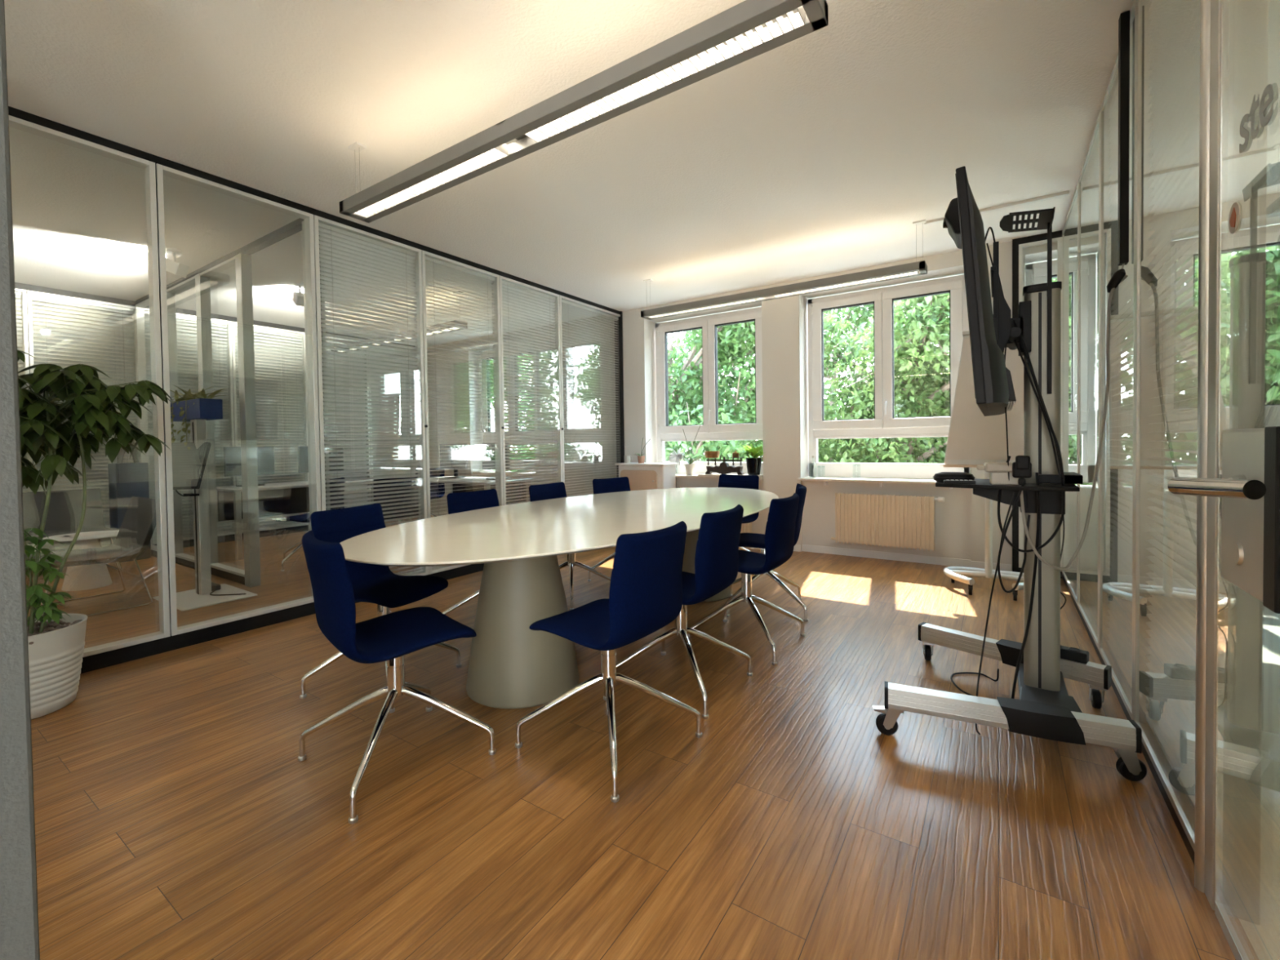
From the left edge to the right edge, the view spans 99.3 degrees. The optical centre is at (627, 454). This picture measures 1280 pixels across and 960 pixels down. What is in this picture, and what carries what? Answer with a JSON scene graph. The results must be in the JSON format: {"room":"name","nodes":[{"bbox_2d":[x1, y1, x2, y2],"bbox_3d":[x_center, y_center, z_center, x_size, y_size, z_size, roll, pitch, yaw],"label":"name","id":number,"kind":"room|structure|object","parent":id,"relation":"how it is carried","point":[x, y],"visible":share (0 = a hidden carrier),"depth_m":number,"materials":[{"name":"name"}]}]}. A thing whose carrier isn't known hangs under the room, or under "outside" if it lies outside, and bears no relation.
{"room":"office","nodes":[
{"label":"office","id":0,"kind":"room"},
{"bbox_2d":[14,282,138,402],"bbox_3d":[-5.805,-1.145,5.760,0.080,1.128,0.903,0,1,34],"label":"window frame","id":1,"kind":"structure","parent":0,"point":[26,291],"depth_m":5.49,"materials":[{"name":"metal"}]},
{"bbox_2d":[15,291,30,545],"bbox_3d":[-6.247,-0.287,5.110,0.028,2.633,0.800,0,1,34],"label":"blind","id":2,"kind":"object","parent":1,"relation":"attached to","point":[18,295],"visible":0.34,"depth_m":5.41,"materials":[{"name":"metal"}]},
{"bbox_2d":[31,293,137,552],"bbox_3d":[-5.763,-0.309,5.821,0.028,2.633,0.780,0,1,34],"label":"blind","id":3,"kind":"object","parent":1,"relation":"attached to","point":[53,300],"visible":0.37,"depth_m":5.82,"materials":[{"name":"metal"}]},
{"bbox_2d":[15,297,417,551],"bbox_3d":[-5.867,-0.295,5.989,0.160,2.837,8.111,0,1,34],"label":"wall","id":4,"kind":"structure","parent":0,"point":[25,455],"depth_m":6.90,"materials":[{"name":"white paint"}]},
{"bbox_2d":[210,313,239,485],"bbox_3d":[-5.066,-0.675,6.846,0.080,2.132,0.278,0,1,34],"label":"window frame","id":5,"kind":"structure","parent":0,"point":[231,321],"depth_m":6.88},
{"bbox_2d":[144,311,233,541],"bbox_3d":[-5.271,-0.331,6.544,0.028,2.633,0.830,0,1,34],"label":"blind","id":6,"kind":"object","parent":5,"relation":"attached to","point":[180,318],"visible":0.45,"depth_m":6.57,"materials":[{"name":"metal"}]},
{"bbox_2d":[217,520,235,542],"bbox_3d":[-5.067,0.964,6.843,0.080,0.260,0.177,0,1,34],"label":"glass","id":7,"kind":"object","parent":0,"point":[226,536],"depth_m":6.84,"materials":[{"name":"glass"}]},
{"bbox_2d":[135,217,326,584],"bbox_3d":[-3.838,-0.305,5.024,3.940,2.837,0.070,0,1,34],"label":"wall","id":8,"kind":"structure","parent":0,"point":[230,573],"depth_m":5.10,"materials":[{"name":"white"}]},
{"bbox_2d":[166,220,330,595],"bbox_3d":[-3.472,-0.280,4.776,3.055,2.787,0.100,0,1,34],"label":"posts","id":9,"kind":"object","parent":8,"relation":"attached to","point":[242,261],"visible":0.4,"depth_m":4.59,"materials":[{"name":"metal"}]},
{"bbox_2d":[253,320,308,480],"bbox_3d":[-4.706,-0.694,7.374,0.080,2.127,0.634,0,1,34],"label":"window frame","id":10,"kind":"structure","parent":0,"point":[259,324],"depth_m":7.59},
{"bbox_2d":[234,324,306,530],"bbox_3d":[-4.765,-0.353,7.288,0.028,2.633,0.830,0,1,34],"label":"blind","id":11,"kind":"object","parent":10,"relation":"attached to","point":[255,329],"visible":0.61,"depth_m":7.35,"materials":[{"name":"metal"}]},
{"bbox_2d":[259,522,308,537],"bbox_3d":[-4.686,1.018,7.402,0.080,0.118,0.605,0,1,34],"label":"glass","id":12,"kind":"object","parent":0,"point":[293,528],"depth_m":7.38,"materials":[{"name":"glass"}]},
{"bbox_2d":[8,106,620,673],"bbox_3d":[-1.674,-0.328,4.634,0.080,2.837,5.631,0,1,34],"label":"wall","id":13,"kind":"structure","parent":0,"point":[170,637],"depth_m":3.52,"materials":[{"name":"grey metal"}]},
{"bbox_2d":[318,222,422,575],"bbox_3d":[-1.964,-0.336,4.207,0.026,2.643,0.791,0,1,34],"label":"blind","id":14,"kind":"object","parent":13,"relation":"attached to","point":[323,228],"visible":0.7,"depth_m":4.18,"materials":[{"name":"metal"}]},
{"bbox_2d":[425,256,498,568],"bbox_3d":[-1.483,-0.358,4.914,0.027,2.643,0.781,0,1,34],"label":"blind","id":15,"kind":"object","parent":13,"relation":"attached to","point":[429,260],"visible":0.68,"depth_m":4.88,"materials":[{"name":"metal"}]},
{"bbox_2d":[502,280,558,505],"bbox_3d":[-0.999,-0.379,5.624,0.026,2.643,0.797,0,1,34],"label":"blind","id":16,"kind":"object","parent":13,"relation":"attached to","point":[504,284],"visible":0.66,"depth_m":5.59,"materials":[{"name":"metal"}]},
{"bbox_2d":[561,299,620,496],"bbox_3d":[-0.423,-0.405,6.471,0.027,2.643,1.113,0,1,34],"label":"blind","id":17,"kind":"object","parent":13,"relation":"attached to","point":[563,302],"visible":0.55,"depth_m":6.42,"materials":[{"name":"metal"}]},
{"bbox_2d":[363,350,373,504],"bbox_3d":[-4.019,-0.417,8.384,0.080,2.358,0.104,0,1,34],"label":"glass","id":18,"kind":"object","parent":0,"point":[369,500],"depth_m":8.38,"materials":[{"name":"clear glass"}]},
{"bbox_2d":[325,340,368,507],"bbox_3d":[-4.258,-0.376,8.031,0.028,2.633,0.830,0,1,34],"label":"blind","id":19,"kind":"object","parent":18,"relation":"attached to","point":[326,340],"visible":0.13,"depth_m":8.17,"materials":[{"name":"metal"}]},
{"bbox_2d":[369,346,417,479],"bbox_3d":[-3.721,-0.400,8.821,0.028,2.633,0.941,0,1,34],"label":"blind","id":20,"kind":"object","parent":18,"relation":"attached to","point":[372,347],"visible":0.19,"depth_m":8.74,"materials":[{"name":"metal"}]},
{"bbox_2d":[4,0,1279,346],"bbox_3d":[-1.241,-1.770,2.977,11.200,0.100,8.411,0,1,34],"label":"ceiling","id":21,"kind":"structure","parent":0,"point":[820,152],"depth_m":2.93,"materials":[{"name":"white paint"}]},
{"bbox_2d":[165,247,189,278],"bbox_3d":[-3.793,-1.602,4.552,0.174,0.225,0.100,-1,1,3],"label":"ceiling spotlight","id":22,"kind":"object","parent":21,"relation":"attached to","point":[173,267],"visible":0.86,"depth_m":4.51,"materials":[{"name":"white paint"}]},
{"bbox_2d":[292,282,304,306],"bbox_3d":[-3.349,-1.626,5.558,0.177,0.232,0.100,0,2,44],"label":"ceiling spotlight","id":23,"kind":"object","parent":21,"relation":"attached to","point":[298,297],"visible":0.74,"depth_m":5.52,"materials":[{"name":"white paint"}]},
{"bbox_2d":[331,329,414,352],"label":"pendant lamp","id":24,"kind":"object","parent":21,"relation":"hanging from","point":[409,330],"depth_m":6.78,"materials":[{"name":"metal"}]},
{"bbox_2d":[426,320,467,335],"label":"pendant lamp","id":25,"kind":"object","parent":21,"relation":"hanging from","point":[446,326],"depth_m":5.99,"materials":[{"name":"metal"}]},
{"bbox_2d":[339,0,828,222],"bbox_3d":[-0.484,-1.524,2.337,2.560,0.387,0.170,0,1,34],"label":"pendant lamp","id":26,"kind":"object","parent":21,"relation":"hanging from","point":[672,64],"visible":1,"depth_m":2.04,"materials":[{"name":"metal"}]},
{"bbox_2d":[640,219,927,319],"bbox_3d":[1.234,-1.601,4.896,2.560,0.387,0.170,0,1,34],"label":"pendant lamp","id":27,"kind":"object","parent":21,"relation":"hanging from","point":[919,268],"visible":1,"depth_m":4.70,"materials":[{"name":"metal"}]},
{"bbox_2d":[924,191,1069,225],"bbox_3d":[2.654,-1.787,3.960,0.871,0.020,0.040,0,1,34],"label":"trunking","id":28,"kind":"structure","parent":21,"relation":"attached to","point":[1066,193],"depth_m":3.87,"materials":[{"name":"white paint"}]},
{"bbox_2d":[1117,10,1129,266],"bbox_3d":[1.984,-1.258,2.175,0.028,0.985,0.044,0,1,34],"label":"channel","id":29,"kind":"object","parent":21,"relation":"hanging from","point":[1124,18],"visible":0.99,"depth_m":2.16,"materials":[{"name":"black plastic"}]},
{"bbox_2d":[1019,275,1128,570],"bbox_3d":[1.743,-0.135,2.116,0.535,1.155,0.045,-1,1,-16],"label":"cable","id":30,"kind":"object","parent":29,"relation":"hanging from","point":[1109,301],"visible":0.99,"depth_m":2.16,"materials":[{"name":"black rubber"}]},
{"bbox_2d":[1106,263,1125,292],"bbox_3d":[1.958,-0.710,2.177,0.062,0.118,0.035,0,1,21],"label":"plug","id":31,"kind":"object","parent":29,"relation":"attached to","point":[1117,276],"visible":1,"depth_m":2.17,"materials":[{"name":"black plastic"}]},
{"bbox_2d":[25,515,1279,959],"bbox_3d":[-1.199,1.141,3.036,11.200,0.050,8.411,0,1,34],"label":"floor","id":32,"kind":"structure","parent":0,"point":[178,815],"depth_m":1.75,"materials":[{"name":"brown wood"}]},
{"bbox_2d":[22,488,122,571],"bbox_3d":[-5.300,0.740,5.108,0.720,0.782,0.674,0,1,34],"label":"sofa","id":33,"kind":"object","parent":32,"relation":"on","point":[65,506],"visible":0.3,"depth_m":5.28,"materials":[{"name":"grey fabric"}]},
{"bbox_2d":[42,529,119,591],"bbox_3d":[-4.640,0.913,4.663,0.570,0.441,0.570,0,1,34],"label":"side table","id":34,"kind":"object","parent":32,"relation":"on","point":[84,577],"visible":0.59,"depth_m":4.58,"materials":[{"name":"white paint"}]},
{"bbox_2d":[24,496,155,617],"bbox_3d":[-4.012,0.743,4.057,0.674,0.782,0.720,0,1,34],"label":"lounge chair","id":35,"kind":"object","parent":32,"relation":"on","point":[135,532],"visible":0.61,"depth_m":4.13,"materials":[{"name":"white plastic"}]},
{"bbox_2d":[17,349,172,719],"bbox_3d":[-2.641,0.338,2.525,0.591,1.618,0.831,0,1,34],"label":"potted plant","id":36,"kind":"object","parent":32,"relation":"on","point":[55,639],"visible":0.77,"depth_m":2.50,"materials":[{"name":"green plant"}]},
{"bbox_2d":[107,462,151,562],"bbox_3d":[-5.315,0.605,5.803,0.280,1.030,0.260,0,1,34],"label":"plinth","id":37,"kind":"object","parent":32,"relation":"on","point":[126,481],"visible":0.53,"depth_m":5.70,"materials":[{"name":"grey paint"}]},
{"bbox_2d":[116,439,139,463],"bbox_3d":[-5.305,-0.146,5.819,0.120,0.474,0.260,0,1,34],"label":"statue","id":38,"kind":"object","parent":37,"relation":"on","point":[135,454],"visible":0.25,"depth_m":5.79,"materials":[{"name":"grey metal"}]},
{"bbox_2d":[152,419,257,611],"bbox_3d":[-3.341,0.422,4.261,0.640,1.400,0.499,0,1,34],"label":"stand","id":39,"kind":"object","parent":32,"relation":"on","point":[189,467],"visible":0.94,"depth_m":4.29,"materials":[{"name":"white paint"}]},
{"bbox_2d":[169,384,229,449],"bbox_3d":[-3.567,-0.280,4.433,0.809,0.636,0.494,0,2,45],"label":"planter box","id":40,"kind":"object","parent":39,"relation":"on","point":[190,406],"visible":0.86,"depth_m":4.28,"materials":[{"name":"paint"}]},
{"bbox_2d":[216,478,373,559],"bbox_3d":[-3.961,0.715,6.531,0.800,0.740,1.600,0,1,34],"label":"office desk","id":41,"kind":"object","parent":32,"relation":"on","point":[291,497],"visible":0.39,"depth_m":6.47,"materials":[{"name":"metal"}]},
{"bbox_2d":[223,446,275,486],"bbox_3d":[-4.314,0.132,6.208,0.160,0.450,0.520,0,1,29],"label":"monitor","id":42,"kind":"object","parent":41,"relation":"on","point":[232,455],"visible":0.74,"depth_m":6.10,"materials":[{"name":"grey plastic"}]},
{"bbox_2d":[297,445,343,472],"bbox_3d":[-3.879,0.112,6.882,0.160,0.450,0.520,0,2,43],"label":"monitor","id":43,"kind":"object","parent":41,"relation":"on","point":[303,460],"visible":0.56,"depth_m":6.73,"materials":[{"name":"grey plastic"}]},
{"bbox_2d":[275,477,345,571],"bbox_3d":[-3.182,0.667,5.482,0.612,0.857,0.600,-1,1,-22],"label":"chair","id":44,"kind":"object","parent":32,"relation":"on","point":[304,517],"visible":0.34,"depth_m":5.40,"materials":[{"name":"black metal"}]},
{"bbox_2d":[299,503,461,712],"bbox_3d":[-1.216,0.695,2.691,0.548,0.857,0.525,0,1,17],"label":"chair","id":45,"kind":"object","parent":32,"relation":"on","point":[371,583],"visible":0.67,"depth_m":2.71,"materials":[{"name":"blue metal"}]},
{"bbox_2d":[373,476,418,524],"bbox_3d":[-2.344,0.652,5.606,0.555,0.857,0.589,-2,1,-37],"label":"chair","id":46,"kind":"object","parent":32,"relation":"on","point":[384,479],"visible":0.23,"depth_m":5.37,"materials":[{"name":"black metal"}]},
{"bbox_2d":[297,530,496,824],"bbox_3d":[-0.876,0.703,2.023,0.525,0.857,0.548,0,2,43],"label":"chair","id":47,"kind":"object","parent":32,"relation":"on","point":[390,637],"visible":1,"depth_m":1.90,"materials":[{"name":"blue fabric"}]},
{"bbox_2d":[403,467,444,521],"bbox_3d":[-2.814,0.620,7.507,0.600,0.857,0.612,0,2,40],"label":"chair","id":48,"kind":"object","parent":32,"relation":"on","point":[433,473],"visible":0.39,"depth_m":7.69,"materials":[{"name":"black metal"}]},
{"bbox_2d":[442,488,499,614],"bbox_3d":[-0.859,0.672,3.545,0.548,0.857,0.525,0,1,29],"label":"chair","id":49,"kind":"object","parent":32,"relation":"on","point":[459,502],"visible":0.24,"depth_m":3.63,"materials":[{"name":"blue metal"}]},
{"bbox_2d":[405,475,536,520],"bbox_3d":[-2.016,0.679,6.899,1.600,0.740,0.800,0,1,34],"label":"office desk","id":50,"kind":"object","parent":32,"relation":"on","point":[476,480],"visible":0.29,"depth_m":6.85,"materials":[{"name":"wood"}]},
{"bbox_2d":[439,443,468,478],"bbox_3d":[-2.294,0.082,7.204,0.520,0.450,0.160,0,1,31],"label":"monitor","id":51,"kind":"object","parent":50,"relation":"on","point":[460,456],"visible":0.89,"depth_m":7.17,"materials":[{"name":"grey plastic"}]},
{"bbox_2d":[481,442,510,479],"bbox_3d":[-1.631,0.082,6.753,0.520,0.450,0.160,0,2,40],"label":"monitor","id":52,"kind":"object","parent":50,"relation":"on","point":[486,447],"visible":0.56,"depth_m":6.80,"materials":[{"name":"grey plastic"}]},
{"bbox_2d":[339,487,778,708],"bbox_3d":[-0.046,0.719,3.538,1.670,0.740,3.570,0,1,34],"label":"conference table","id":53,"kind":"object","parent":32,"relation":"on","point":[512,664],"visible":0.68,"depth_m":2.49,"materials":[{"name":"beige laminate"}]},
{"bbox_2d":[528,481,610,610],"bbox_3d":[-0.443,0.654,4.159,0.549,0.857,0.525,0,2,39],"label":"chair","id":54,"kind":"object","parent":32,"relation":"on","point":[556,490],"visible":0.37,"depth_m":4.16,"materials":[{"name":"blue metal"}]},
{"bbox_2d":[515,520,702,802],"bbox_3d":[-0.068,0.690,2.107,0.566,0.857,0.546,0,1,38],"label":"chair","id":55,"kind":"object","parent":32,"relation":"on","point":[646,591],"visible":1,"depth_m":1.95,"materials":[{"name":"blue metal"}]},
{"bbox_2d":[587,476,631,581],"bbox_3d":[-0.002,0.636,4.703,0.578,0.857,0.538,0,1,31],"label":"chair","id":56,"kind":"object","parent":32,"relation":"on","point":[600,486],"visible":0.3,"depth_m":4.84,"materials":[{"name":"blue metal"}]},
{"bbox_2d":[614,462,678,490],"bbox_3d":[0.231,0.562,6.504,0.680,0.925,0.360,0,1,34],"label":"base cabinet","id":57,"kind":"object","parent":32,"relation":"on","point":[646,475],"visible":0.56,"depth_m":6.34,"materials":[{"name":"white paint"}]},
{"bbox_2d":[616,504,752,719],"bbox_3d":[0.263,0.675,2.625,0.546,0.857,0.525,0,1,34],"label":"chair","id":58,"kind":"object","parent":32,"relation":"on","point":[717,550],"visible":0.74,"depth_m":2.45,"materials":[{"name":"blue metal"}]},
{"bbox_2d":[717,474,759,573],"bbox_3d":[0.891,0.619,4.897,0.526,0.857,0.550,0,1,34],"label":"chair","id":59,"kind":"object","parent":32,"relation":"on","point":[748,482],"visible":0.31,"depth_m":5.01,"materials":[{"name":"blue fabric"}]},
{"bbox_2d":[687,493,804,666],"bbox_3d":[0.698,0.657,3.157,0.546,0.857,0.525,0,1,34],"label":"chair","id":60,"kind":"object","parent":32,"relation":"on","point":[782,514],"visible":0.81,"depth_m":2.99,"materials":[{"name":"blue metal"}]},
{"bbox_2d":[725,483,808,622],"bbox_3d":[0.958,0.641,3.795,0.556,0.856,0.549,0,1,16],"label":"chair","id":61,"kind":"object","parent":32,"relation":"on","point":[753,540],"visible":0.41,"depth_m":3.65,"materials":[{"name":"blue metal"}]},
{"bbox_2d":[942,330,1023,600],"bbox_3d":[2.743,0.040,4.108,0.640,1.994,0.457,0,1,34],"label":"flipchart","id":62,"kind":"object","parent":32,"relation":"on","point":[975,439],"visible":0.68,"depth_m":4.14,"materials":[{"name":"white paper"}]},
{"bbox_2d":[872,206,1146,781],"bbox_3d":[1.565,0.081,2.303,0.826,2.019,0.985,0,1,34],"label":"stand","id":63,"kind":"object","parent":32,"relation":"on","point":[1044,708],"depth_m":2.14,"materials":[{"name":"metal"}]},
{"bbox_2d":[933,471,975,482],"bbox_3d":[1.374,0.095,2.293,0.156,0.041,0.116,0,1,34],"label":"pouch","id":64,"kind":"object","parent":63,"relation":"on","point":[940,477],"visible":0.88,"depth_m":2.25,"materials":[{"name":"black fabric"}]},
{"bbox_2d":[955,166,1016,416],"bbox_3d":[1.505,-0.576,2.268,0.171,0.789,1.200,0,1,34],"label":"television","id":65,"kind":"object","parent":63,"relation":"attached to","point":[994,392],"visible":0.95,"depth_m":1.80,"materials":[{"name":"black plastic"}]},
{"bbox_2d":[942,197,961,248],"bbox_3d":[1.339,-0.940,2.231,0.079,0.147,0.220,0,1,34],"label":"video camera","id":66,"kind":"object","parent":65,"relation":"attached to","point":[951,222],"visible":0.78,"depth_m":2.14,"materials":[{"name":"black plastic"}]},
{"bbox_2d":[975,492,1015,734],"bbox_3d":[1.389,0.617,2.056,0.127,0.954,0.076,0,1,34],"label":"cable","id":67,"kind":"object","parent":63,"relation":"hanging from","point":[1014,493],"visible":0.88,"depth_m":2.06,"materials":[{"name":"black plastic"}]},
{"bbox_2d":[977,462,1019,484],"bbox_3d":[1.468,0.075,2.147,0.150,0.085,0.060,0,1,26],"label":"power adapter","id":68,"kind":"object","parent":63,"relation":"on","point":[998,474],"visible":0.63,"depth_m":2.12,"materials":[{"name":"beige plastic"}]},
{"bbox_2d":[935,478,1079,514],"bbox_3d":[1.545,0.173,2.251,0.470,0.118,0.420,0,1,34],"label":"tray","id":69,"kind":"object","parent":63,"relation":"on","point":[1051,491],"depth_m":2.13,"materials":[{"name":"black plastic"}]},
{"bbox_2d":[997,480,1030,592],"bbox_3d":[1.493,0.310,2.075,0.164,0.425,0.048,-1,1,-16],"label":"cable","id":70,"kind":"object","parent":63,"relation":"hanging from","point":[1024,481],"visible":0.94,"depth_m":2.06,"materials":[{"name":"black plastic"}]},
{"bbox_2d":[1012,455,1031,485],"bbox_3d":[1.498,0.061,2.067,0.060,0.115,0.050,0,1,34],"label":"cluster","id":71,"kind":"object","parent":63,"relation":"on","point":[1022,467],"visible":0.98,"depth_m":2.05,"materials":[{"name":"black plastic"}]},
{"bbox_2d":[1008,471,1039,730],"bbox_3d":[1.565,0.586,2.150,0.102,1.038,0.118,0,1,34],"label":"cable","id":72,"kind":"object","parent":63,"relation":"hanging from","point":[1026,633],"visible":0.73,"depth_m":2.11,"materials":[{"name":"black plastic"}]},
{"bbox_2d":[999,206,1055,232],"bbox_3d":[1.556,-0.896,2.127,0.168,0.057,0.220,0,1,34],"label":"tray","id":73,"kind":"object","parent":63,"relation":"on","point":[1045,220],"depth_m":2.11,"materials":[{"name":"black plastic"}]},
{"bbox_2d":[997,337,1065,552],"bbox_3d":[1.543,-0.044,2.083,0.212,0.837,0.078,0,1,34],"label":"cable","id":74,"kind":"object","parent":63,"relation":"hanging from","point":[1057,529],"visible":0.9,"depth_m":2.08,"materials":[{"name":"black plastic"}]},
{"bbox_2d":[1013,339,1061,477],"bbox_3d":[1.553,-0.210,2.085,0.170,0.592,0.023,0,2,41],"label":"cable","id":75,"kind":"object","parent":63,"relation":"hanging from","point":[1015,340],"visible":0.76,"depth_m":2.07,"materials":[{"name":"black plastic"}]},
{"bbox_2d":[426,192,1279,586],"bbox_3d":[1.073,-0.404,6.374,11.200,2.837,0.340,0,1,34],"label":"wall","id":76,"kind":"structure","parent":0,"point":[959,520],"depth_m":5.88,"materials":[{"name":"white paint"}]},
{"bbox_2d":[480,343,535,470],"bbox_3d":[-1.790,-0.712,8.388,1.360,1.905,0.167,0,1,34],"label":"window","id":77,"kind":"structure","parent":76,"relation":"in","point":[488,438],"depth_m":8.60,"materials":[{"name":"plastic"}]},
{"bbox_2d":[614,311,624,476],"bbox_3d":[-0.099,-0.398,6.946,0.102,2.837,0.035,0,1,34],"label":"trim","id":78,"kind":"structure","parent":76,"relation":"attached to","point":[620,369],"depth_m":6.92,"materials":[{"name":"black plastic"}]},
{"bbox_2d":[655,306,763,474],"bbox_3d":[0.973,-0.714,6.506,1.485,1.905,0.167,0,1,34],"label":"window","id":79,"kind":"structure","parent":76,"relation":"in","point":[710,429],"depth_m":6.49,"materials":[{"name":"plastic"}]},
{"bbox_2d":[675,473,763,479],"bbox_3d":[0.885,0.255,6.403,1.515,0.025,0.294,0,1,34],"label":"window sill","id":80,"kind":"structure","parent":76,"relation":"attached to","point":[695,476],"depth_m":6.30,"materials":[{"name":"stone"}]},
{"bbox_2d":[682,426,705,475],"bbox_3d":[0.799,-0.049,6.469,0.382,0.581,0.150,-1,1,10],"label":"orchid","id":81,"kind":"object","parent":80,"relation":"on","point":[690,467],"visible":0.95,"depth_m":6.44,"materials":[{"name":"white ceramic"}]},
{"bbox_2d":[697,473,763,477],"bbox_3d":[1.175,0.234,6.154,0.735,0.018,0.239,0,1,34],"label":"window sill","id":82,"kind":"structure","parent":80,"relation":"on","point":[703,474],"depth_m":6.17,"materials":[{"name":"wood"}]},
{"bbox_2d":[704,450,744,475],"bbox_3d":[1.101,0.090,6.199,0.478,0.270,0.180,0,1,34],"label":"kitchen scale","id":83,"kind":"object","parent":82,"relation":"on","point":[724,468],"visible":0.99,"depth_m":6.18,"materials":[{"name":"metal"}]},
{"bbox_2d":[737,443,764,475],"bbox_3d":[1.402,0.049,6.035,0.375,0.351,0.354,0,1,34],"label":"potted plant","id":84,"kind":"object","parent":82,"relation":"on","point":[753,464],"visible":0.96,"depth_m":5.97,"materials":[{"name":"green plant"}]},
{"bbox_2d":[797,476,936,484],"bbox_3d":[2.460,0.254,5.331,1.505,0.025,0.294,0,1,34],"label":"window sill","id":85,"kind":"structure","parent":76,"relation":"attached to","point":[805,478],"depth_m":5.30,"materials":[{"name":"stone"}]},
{"bbox_2d":[831,493,944,551],"bbox_3d":[2.460,0.628,5.219,1.003,0.500,0.120,0,1,34],"label":"radiator","id":86,"kind":"object","parent":76,"relation":"attached to","point":[898,521],"visible":1,"depth_m":5.17,"materials":[{"name":"beige metal"}]},
{"bbox_2d":[807,274,970,479],"bbox_3d":[2.547,-0.715,5.434,1.475,1.905,0.167,0,1,34],"label":"window","id":87,"kind":"structure","parent":76,"relation":"in","point":[884,424],"depth_m":5.41,"materials":[{"name":"plastic"}]},
{"bbox_2d":[793,544,1011,571],"bbox_3d":[1.664,0.983,5.825,3.997,0.070,0.052,0,1,34],"label":"baseboard","id":88,"kind":"structure","parent":76,"relation":"attached to","point":[814,548],"depth_m":5.21,"materials":[{"name":"white paint"}]},
{"bbox_2d":[1012,230,1062,578],"bbox_3d":[3.415,-0.401,4.544,0.331,2.837,0.050,0,1,34],"label":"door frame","id":89,"kind":"structure","parent":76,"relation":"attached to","point":[1018,244],"depth_m":4.57,"materials":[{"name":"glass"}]},
{"bbox_2d":[1025,224,1279,477],"bbox_3d":[4.198,-0.716,4.310,1.690,1.905,0.167,0,1,34],"label":"window","id":90,"kind":"structure","parent":76,"relation":"in","point":[1035,273],"depth_m":4.21,"materials":[{"name":"plastic"}]},
{"bbox_2d":[1062,0,1199,864],"bbox_3d":[2.535,-0.354,2.886,0.080,2.837,3.742,0,1,34],"label":"wall","id":91,"kind":"structure","parent":0,"point":[1123,583],"depth_m":2.02,"materials":[{"name":"clear glass"}]},
{"bbox_2d":[1177,97,1199,760],"bbox_3d":[1.724,-0.347,1.695,0.027,2.708,0.791,0,1,34],"label":"blind","id":92,"kind":"object","parent":91,"relation":"attached to","point":[1188,600],"visible":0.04,"depth_m":1.60,"materials":[{"name":"metal"}]},
{"bbox_2d":[1194,0,1210,893],"bbox_3d":[1.451,-0.307,1.362,0.032,2.837,0.032,0,1,34],"label":"post","id":93,"kind":"object","parent":91,"relation":"attached to","point":[1205,5],"visible":0.61,"depth_m":1.36,"materials":[{"name":"metal"}]},
{"bbox_2d":[1167,0,1279,959],"bbox_3d":[1.052,-0.283,0.889,0.153,2.820,1.068,0,1,34],"label":"door","id":94,"kind":"structure","parent":91,"relation":"in","point":[1246,487],"depth_m":1.15,"materials":[{"name":"clear glass"}]},
{"bbox_2d":[1204,0,1268,924],"bbox_3d":[1.155,-0.293,0.860,0.080,2.837,1.135,0,1,34],"label":"door frame","id":95,"kind":"structure","parent":91,"relation":"attached to","point":[1248,24],"depth_m":1.29,"materials":[{"name":"metal"}]},
{"label":"outside","id":96,"kind":"structure","parent":0,"visible":0},
{"bbox_3d":[18.689,5.433,27.442,80.000,0.200,53.889,0,1,34],"label":"ground","id":97,"kind":"structure","parent":96,"visible":0},
{"bbox_2d":[487,355,535,471],"bbox_3d":[-2.024,0.783,16.801,7.383,10.151,5.034,0,1,34],"label":"tree","id":98,"kind":"object","parent":97,"relation":"on","point":[491,362],"visible":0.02,"depth_m":16.01,"materials":[{"name":"green plant"}]},
{"bbox_2d":[517,321,763,474],"bbox_3d":[0.364,0.694,11.318,7.156,10.484,4.197,0,2,42],"label":"tree","id":99,"kind":"object","parent":97,"relation":"on","point":[681,394],"visible":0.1,"depth_m":10.17,"materials":[{"name":"green plant"}]},
{"bbox_2d":[668,280,1054,477],"bbox_3d":[6.444,-0.442,16.981,13.264,12.344,5.168,0,1,34],"label":"tree","id":100,"kind":"object","parent":97,"relation":"on","point":[865,314],"visible":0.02,"depth_m":16.23,"materials":[{"name":"green plant"}]},
{"bbox_2d":[753,277,1057,479],"bbox_3d":[5.431,0.942,10.977,7.176,9.853,3.786,0,1,37],"label":"tree","id":101,"kind":"object","parent":97,"relation":"on","point":[921,373],"visible":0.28,"depth_m":10.40,"materials":[{"name":"green plant"}]},
{"bbox_2d":[1052,244,1279,465],"bbox_3d":[7.637,1.036,6.523,5.179,9.783,4.125,0,1,23],"label":"tree","id":102,"kind":"object","parent":97,"relation":"on","point":[1272,391],"visible":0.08,"depth_m":5.87,"materials":[{"name":"green plant"}]},
{"bbox_3d":[-1.988,-0.258,1.382,3.042,2.837,0.080,0,1,34],"label":"glass","id":103,"kind":"object","parent":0,"visible":0},
{"bbox_2d":[0,0,39,959],"bbox_3d":[-0.695,0.060,0.519,0.067,2.200,0.152,0,1,34],"label":"door frame","id":104,"kind":"structure","parent":103,"relation":"attached to","point":[19,908],"depth_m":0.56,"materials":[{"name":"grey paint"}]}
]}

